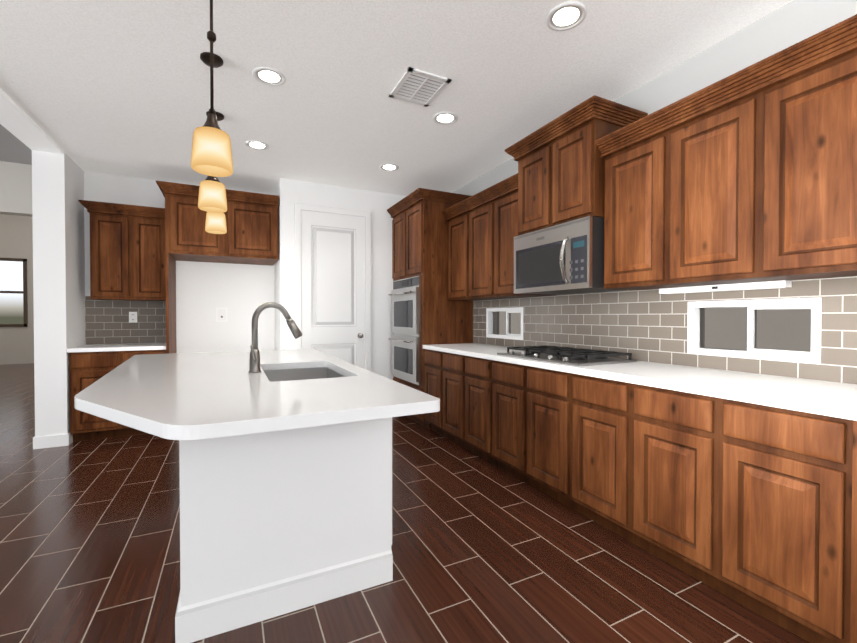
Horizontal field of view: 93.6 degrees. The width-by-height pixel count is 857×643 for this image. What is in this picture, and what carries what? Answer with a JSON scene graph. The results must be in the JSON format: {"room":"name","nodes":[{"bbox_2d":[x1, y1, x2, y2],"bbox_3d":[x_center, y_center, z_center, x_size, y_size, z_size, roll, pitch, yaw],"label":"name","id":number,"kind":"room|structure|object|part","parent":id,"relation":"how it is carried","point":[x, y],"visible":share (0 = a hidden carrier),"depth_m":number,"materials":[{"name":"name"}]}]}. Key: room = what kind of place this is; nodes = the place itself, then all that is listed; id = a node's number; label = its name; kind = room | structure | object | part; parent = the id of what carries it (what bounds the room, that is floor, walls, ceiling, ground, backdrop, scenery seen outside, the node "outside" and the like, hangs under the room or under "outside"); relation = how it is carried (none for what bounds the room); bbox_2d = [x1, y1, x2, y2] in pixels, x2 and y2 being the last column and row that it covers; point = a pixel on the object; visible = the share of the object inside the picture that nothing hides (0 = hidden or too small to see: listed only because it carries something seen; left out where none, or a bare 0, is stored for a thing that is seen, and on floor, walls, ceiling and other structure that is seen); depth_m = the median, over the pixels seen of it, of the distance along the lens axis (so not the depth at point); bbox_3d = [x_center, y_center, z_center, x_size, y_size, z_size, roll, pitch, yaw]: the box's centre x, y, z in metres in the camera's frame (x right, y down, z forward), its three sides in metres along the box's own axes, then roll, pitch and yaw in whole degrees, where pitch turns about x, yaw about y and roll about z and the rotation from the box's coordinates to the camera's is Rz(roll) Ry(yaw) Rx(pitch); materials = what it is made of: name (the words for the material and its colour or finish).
{"room":"kitchen","nodes":[
{"label":"kitchen","id":0,"kind":"room"},
{"bbox_2d":[0,161,33,364],"bbox_3d":[-3.880,-1.120,3.444,9.480,4.600,18.650,0,1,-26],"label":"wall","id":1,"kind":"structure","parent":0,"point":[16,241],"depth_m":10.30,"materials":[{"name":"grey paint"}]},
{"bbox_2d":[0,258,27,326],"bbox_3d":[-11.110,-0.741,10.149,1.500,1.760,0.110,0,1,-26],"label":"room window","id":2,"kind":"structure","parent":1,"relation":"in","point":[25,304],"depth_m":10.40,"materials":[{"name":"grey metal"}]},
{"bbox_2d":[32,150,274,448],"bbox_3d":[-2.836,-0.218,4.481,2.142,2.770,0.727,0,1,-26],"label":"wall","id":3,"kind":"structure","parent":0,"point":[62,184],"depth_m":4.09,"materials":[{"name":"white paint"}]},
{"bbox_2d":[87,209,130,300],"bbox_3d":[-3.330,-0.678,4.269,0.339,0.896,0.336,0,1,-26],"label":"upper cabinet","id":4,"kind":"object","parent":3,"relation":"attached to","point":[110,229],"depth_m":4.12,"materials":[{"name":"brown wood"}]},
{"bbox_2d":[85,296,165,344],"bbox_3d":[-3.311,-0.013,4.483,0.805,0.519,0.008,0,1,-26],"label":"backsplash","id":5,"kind":"structure","parent":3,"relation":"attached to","point":[106,321],"depth_m":4.45,"materials":[{"name":"tile"}]},
{"bbox_2d":[129,312,136,322],"bbox_3d":[-3.291,-0.048,4.482,0.075,0.120,0.010,0,1,-26],"label":"outlet","id":6,"kind":"object","parent":5,"relation":"attached to","point":[132,317],"visible":1,"depth_m":4.48,"materials":[{"name":"white plastic"}]},
{"bbox_2d":[131,213,174,300],"bbox_3d":[-3.026,-0.680,4.418,0.339,0.896,0.336,0,1,-26],"label":"upper cabinet","id":7,"kind":"object","parent":3,"relation":"attached to","point":[137,252],"depth_m":4.26,"materials":[{"name":"brown wood"}]},
{"bbox_2d":[167,189,226,262],"bbox_3d":[-2.544,-1.013,4.477,0.528,0.620,0.646,0,1,-26],"label":"upper cabinet","id":8,"kind":"object","parent":3,"relation":"attached to","point":[187,237],"depth_m":4.17,"materials":[{"name":"brown wood"}]},
{"bbox_2d":[216,308,226,321],"bbox_3d":[-2.501,-0.083,4.868,0.120,0.170,0.030,0,1,-26],"label":"outlet box","id":9,"kind":"object","parent":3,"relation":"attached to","point":[221,314],"visible":1,"depth_m":4.87,"materials":[{"name":"white plastic"}]},
{"bbox_2d":[227,197,278,264],"bbox_3d":[-2.070,-1.016,4.710,0.528,0.620,0.646,0,1,-26],"label":"upper cabinet","id":10,"kind":"object","parent":3,"relation":"attached to","point":[252,226],"depth_m":4.43,"materials":[{"name":"brown wood"}]},
{"bbox_2d":[274,185,277,349],"bbox_3d":[-1.826,-0.224,4.976,0.132,2.770,0.728,0,1,-26],"label":"wall","id":11,"kind":"structure","parent":0,"point":[276,192],"depth_m":4.93,"materials":[{"name":"white paint"}]},
{"bbox_2d":[278,178,405,379],"bbox_3d":[-0.797,-0.224,4.990,1.992,2.770,0.148,0,1,-26],"label":"wall","id":12,"kind":"structure","parent":0,"point":[333,284],"depth_m":4.78,"materials":[{"name":"white paint"}]},
{"bbox_3d":[-1.116,-0.091,4.771,0.898,2.509,0.024,0,1,-26],"label":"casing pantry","id":13,"kind":"part","parent":12,"relation":"part of","materials":[{"name":"white wood"}]},
{"bbox_2d":[0,0,792,195],"bbox_3d":[-3.912,-2.558,3.661,9.330,1.930,19.100,0,1,-26],"label":"ceiling","id":14,"kind":"structure","parent":0,"point":[117,87],"depth_m":2.57,"materials":[{"name":"paint"}]},
{"bbox_2d":[0,89,63,154],"bbox_3d":[-1.451,-1.530,-0.502,0.230,0.025,9.435,0,1,-26],"label":"header beam","id":15,"kind":"structure","parent":14,"relation":"attached to","point":[20,124],"depth_m":3.26,"materials":[{"name":"white paint"}]},
{"bbox_2d":[191,0,232,176],"bbox_3d":[-0.952,-1.115,1.767,0.166,0.907,0.166,0,1,-26],"label":"pendant light","id":16,"kind":"object","parent":14,"relation":"hanging from","point":[211,154],"visible":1,"depth_m":1.73,"materials":[{"name":"beige glass"}]},
{"bbox_2d":[198,52,226,212],"bbox_3d":[-1.300,-1.125,2.420,0.158,0.904,0.158,0,1,-26],"label":"pendant light","id":17,"kind":"object","parent":14,"relation":"hanging from","point":[212,195],"visible":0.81,"depth_m":2.38,"materials":[{"name":"beige glass"}]},
{"bbox_2d":[205,111,226,233],"bbox_3d":[-1.635,-1.136,3.091,0.149,0.899,0.149,0,1,-26],"label":"pendant light","id":18,"kind":"object","parent":14,"relation":"hanging from","point":[215,223],"visible":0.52,"depth_m":3.04,"materials":[{"name":"beige glass"}]},
{"bbox_2d":[245,140,268,149],"bbox_3d":[-1.546,-1.588,3.631,0.200,0.008,0.200,0,1,-26],"label":"recessed light","id":19,"kind":"object","parent":14,"relation":"in","point":[256,145],"visible":1,"depth_m":3.63,"materials":[{"name":"white plastic"}]},
{"bbox_2d":[252,67,285,85],"bbox_3d":[-1.026,-1.576,2.594,0.200,0.008,0.200,0,1,-26],"label":"recessed light","id":20,"kind":"object","parent":14,"relation":"in","point":[269,76],"visible":1,"depth_m":2.59,"materials":[{"name":"white plastic"}]},
{"bbox_2d":[380,164,398,170],"bbox_3d":[-0.406,-1.595,4.168,0.200,0.008,0.200,0,1,-26],"label":"recessed light","id":21,"kind":"object","parent":14,"relation":"in","point":[389,167],"visible":1,"depth_m":4.17,"materials":[{"name":"white plastic"}]},
{"bbox_2d":[389,67,451,106],"bbox_3d":[-0.064,-1.575,2.721,0.300,0.012,0.360,0,1,-26],"label":"ceiling vent","id":22,"kind":"object","parent":14,"relation":"in","point":[419,87],"visible":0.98,"depth_m":2.70,"materials":[{"name":"white metal"}]},
{"bbox_2d":[433,112,457,124],"bbox_3d":[0.132,-1.582,3.140,0.200,0.008,0.200,0,1,-26],"label":"recessed light","id":23,"kind":"object","parent":14,"relation":"in","point":[444,118],"visible":1,"depth_m":3.14,"materials":[{"name":"white plastic"}]},
{"bbox_2d":[546,1,586,30],"bbox_3d":[0.710,-1.570,2.075,0.200,0.008,0.200,0,1,-26],"label":"recessed light","id":24,"kind":"object","parent":14,"relation":"in","point":[566,16],"visible":1,"depth_m":2.07,"materials":[{"name":"white plastic"}]},
{"bbox_2d":[0,363,808,642],"bbox_3d":[-3.912,1.227,3.707,9.330,0.100,19.100,0,1,-26],"label":"floor","id":25,"kind":"structure","parent":0,"point":[483,550],"depth_m":1.98,"materials":[{"name":"brown tile"}]},
{"bbox_2d":[69,349,122,441],"bbox_3d":[-3.358,0.731,4.153,0.395,0.879,0.549,0,1,-26],"label":"base cabinet","id":26,"kind":"object","parent":25,"relation":"on","point":[86,366],"depth_m":3.90,"materials":[{"name":"brown wood"}]},
{"bbox_2d":[67,341,174,352],"bbox_3d":[-3.184,0.270,4.229,0.799,0.040,0.556,0,1,-26],"label":"countertop","id":27,"kind":"structure","parent":26,"relation":"on","point":[167,345],"depth_m":4.07,"materials":[{"name":"white stone"}]},
{"bbox_2d":[123,345,174,436],"bbox_3d":[-3.003,0.729,4.327,0.394,0.879,0.549,0,1,-26],"label":"base cabinet","id":28,"kind":"object","parent":25,"relation":"on","point":[127,353],"depth_m":4.10,"materials":[{"name":"brown wood"}]},
{"bbox_2d":[175,418,392,642],"bbox_3d":[-1.015,0.751,2.638,0.876,0.877,2.152,0,1,-26],"label":"kitchen island","id":29,"kind":"object","parent":25,"relation":"on","point":[285,459],"depth_m":1.65,"materials":[{"name":"white paint"}]},
{"bbox_2d":[74,350,439,441],"bbox_3d":[-1.136,0.295,2.325,1.368,0.042,2.605,0,1,-26],"label":"island countertop","id":30,"kind":"structure","parent":29,"relation":"on","point":[206,396],"depth_m":1.52,"materials":[{"name":"white stone"}]},
{"bbox_2d":[246,302,301,373],"bbox_3d":[-0.839,0.083,2.216,0.283,0.383,0.094,0,1,-26],"label":"faucet","id":31,"kind":"object","parent":30,"relation":"on","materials":[{"name":"silver metal"}]},
{"bbox_2d":[266,366,341,381],"bbox_3d":[-0.711,0.421,2.298,0.449,0.234,0.794,0,1,-26],"label":"sink","id":32,"kind":"object","parent":30,"relation":"in","point":[276,372],"depth_m":2.64,"materials":[{"name":"grey metal"}]},
{"bbox_2d":[423,346,438,433],"bbox_3d":[0.318,0.730,4.264,0.636,0.879,0.412,0,1,-26],"label":"base cabinet","id":33,"kind":"object","parent":25,"relation":"on","point":[430,357],"depth_m":4.16,"materials":[{"name":"brown wood"}]},
{"bbox_2d":[388,194,474,425],"bbox_3d":[0.008,-0.083,4.834,0.681,2.490,0.898,0,1,-26],"label":"tall cabinet","id":34,"kind":"object","parent":25,"relation":"on","point":[419,226],"depth_m":4.39,"materials":[{"name":"brown wood"}]},
{"bbox_2d":[391,274,414,385],"bbox_3d":[-0.140,0.094,4.763,0.356,1.191,0.760,0,1,-26],"label":"double oven","id":35,"kind":"object","parent":34,"relation":"in","point":[403,292],"depth_m":4.67,"materials":[{"name":"silver metal"}]},
{"bbox_2d":[439,350,458,444],"bbox_3d":[0.500,0.734,3.892,0.636,0.879,0.415,0,1,-26],"label":"base cabinet","id":36,"kind":"object","parent":25,"relation":"on","point":[448,362],"depth_m":3.81,"materials":[{"name":"brown wood"}]},
{"bbox_2d":[459,354,486,460],"bbox_3d":[0.682,0.739,3.520,0.636,0.879,0.414,0,1,-26],"label":"base cabinet","id":37,"kind":"object","parent":25,"relation":"on","point":[472,370],"depth_m":3.43,"materials":[{"name":"brown wood"}]},
{"bbox_2d":[487,358,522,478],"bbox_3d":[0.865,0.743,3.149,0.636,0.879,0.414,0,1,-26],"label":"base cabinet","id":38,"kind":"object","parent":25,"relation":"on","point":[504,379],"depth_m":3.04,"materials":[{"name":"brown wood"}]},
{"bbox_2d":[519,362,566,502],"bbox_3d":[1.047,0.748,2.777,0.636,0.879,0.415,0,1,-26],"label":"base cabinet","id":39,"kind":"object","parent":25,"relation":"on","point":[543,414],"depth_m":2.66,"materials":[{"name":"brown wood"}]},
{"bbox_2d":[563,370,622,536],"bbox_3d":[1.230,0.752,2.404,0.636,0.879,0.414,0,1,-26],"label":"base cabinet","id":40,"kind":"object","parent":25,"relation":"on","point":[593,428],"depth_m":2.29,"materials":[{"name":"brown wood"}]},
{"bbox_2d":[623,378,710,586],"bbox_3d":[1.412,0.757,2.032,0.636,0.879,0.415,0,1,-26],"label":"base cabinet","id":41,"kind":"object","parent":25,"relation":"on","point":[667,430],"depth_m":1.90,"materials":[{"name":"brown wood"}]},
{"bbox_2d":[711,394,856,642],"bbox_3d":[1.599,0.762,1.651,0.636,0.879,0.434,0,1,-26],"label":"base cabinet","id":42,"kind":"object","parent":25,"relation":"on","point":[739,486],"depth_m":1.50,"materials":[{"name":"brown wood"}]},
{"bbox_2d":[427,342,856,417],"bbox_3d":[0.964,0.286,2.932,0.643,0.040,3.363,0,1,-26],"label":"countertop","id":43,"kind":"structure","parent":42,"relation":"on","point":[836,398],"depth_m":1.99,"materials":[{"name":"white stone"}]},
{"bbox_2d":[452,0,856,384],"bbox_3d":[1.929,-0.186,1.877,0.160,2.770,10.700,0,1,-26],"label":"wall","id":44,"kind":"structure","parent":0,"point":[791,23],"depth_m":2.21,"materials":[{"name":"grey paint"}]},
{"bbox_2d":[447,210,466,301],"bbox_3d":[0.453,-0.678,4.298,0.347,0.896,0.438,0,1,-26],"label":"upper cabinet","id":45,"kind":"object","parent":44,"relation":"attached to","point":[457,222],"depth_m":4.22,"materials":[{"name":"brown wood"}]},
{"bbox_2d":[467,198,511,301],"bbox_3d":[0.644,-0.673,3.909,0.347,0.896,0.430,0,1,-26],"label":"upper cabinet","id":46,"kind":"object","parent":44,"relation":"attached to","point":[479,215],"depth_m":3.85,"materials":[{"name":"brown wood"}]},
{"bbox_2d":[486,307,522,339],"bbox_3d":[0.806,0.017,4.086,0.112,0.310,0.610,0,1,-26],"label":"window","id":47,"kind":"structure","parent":44,"relation":"in","point":[505,323],"depth_m":4.09,"materials":[{"name":"white"}]},
{"bbox_2d":[491,186,534,297],"bbox_3d":[0.833,-0.669,3.524,0.347,0.896,0.428,0,1,-26],"label":"upper cabinet","id":48,"kind":"object","parent":44,"relation":"attached to","point":[503,203],"depth_m":3.55,"materials":[{"name":"brown wood"}]},
{"bbox_2d":[515,138,546,229],"bbox_3d":[0.976,-0.992,3.138,0.427,0.630,0.380,0,1,-26],"label":"upper cabinet","id":49,"kind":"object","parent":44,"relation":"attached to","point":[531,177],"depth_m":3.05,"materials":[{"name":"brown wood"}]},
{"bbox_2d":[503,210,618,296],"bbox_3d":[1.015,-0.448,2.952,0.526,0.457,0.756,0,1,-26],"label":"microwave","id":50,"kind":"object","parent":44,"relation":"attached to","point":[556,256],"depth_m":2.81,"materials":[{"name":"silver metal"}]},
{"bbox_2d":[547,110,642,217],"bbox_3d":[1.143,-0.988,2.797,0.427,0.630,0.380,0,1,-26],"label":"upper cabinet","id":51,"kind":"object","parent":44,"relation":"attached to","point":[574,152],"depth_m":2.63,"materials":[{"name":"brown wood"}]},
{"bbox_2d":[603,126,682,290],"bbox_3d":[1.357,-0.636,2.456,0.347,0.856,0.423,0,1,-26],"label":"upper cabinet","id":52,"kind":"object","parent":44,"relation":"attached to","point":[632,169],"depth_m":2.37,"materials":[{"name":"brown wood"}]},
{"bbox_2d":[473,276,856,384],"bbox_3d":[1.633,0.008,2.291,0.008,0.529,5.100,0,1,-26],"label":"backsplash","id":53,"kind":"structure","parent":44,"relation":"attached to","point":[651,325],"depth_m":2.58,"materials":[{"name":"tile"}]},
{"bbox_2d":[659,280,791,293],"bbox_3d":[1.610,-0.186,2.244,0.065,0.034,0.640,0,1,-26],"label":"under-cabinet light","id":54,"kind":"object","parent":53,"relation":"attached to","point":[746,286],"visible":1,"depth_m":2.17,"materials":[{"name":"white plastic"}]},
{"bbox_2d":[663,82,754,286],"bbox_3d":[1.544,-0.631,2.076,0.347,0.856,0.425,0,1,-26],"label":"upper cabinet","id":55,"kind":"object","parent":44,"relation":"attached to","point":[707,150],"depth_m":2.00,"materials":[{"name":"brown wood"}]},
{"bbox_2d":[687,298,821,363],"bbox_3d":[1.745,0.040,2.174,0.112,0.310,0.610,0,1,-26],"label":"window","id":56,"kind":"structure","parent":44,"relation":"in","point":[788,330],"depth_m":2.14,"materials":[{"name":"white"}]},
{"bbox_2d":[751,38,856,281],"bbox_3d":[1.731,-0.627,1.694,0.347,0.856,0.425,0,1,-26],"label":"upper cabinet","id":57,"kind":"object","parent":44,"relation":"attached to","point":[804,132],"depth_m":1.66,"materials":[{"name":"brown wood"}]},
{"label":"outside","id":58,"kind":"structure","parent":0,"visible":0},
{"bbox_2d":[0,261,23,323],"bbox_3d":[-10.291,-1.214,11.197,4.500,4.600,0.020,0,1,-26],"label":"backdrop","id":59,"kind":"structure","parent":58,"point":[11,304],"depth_m":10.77,"materials":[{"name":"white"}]}
]}

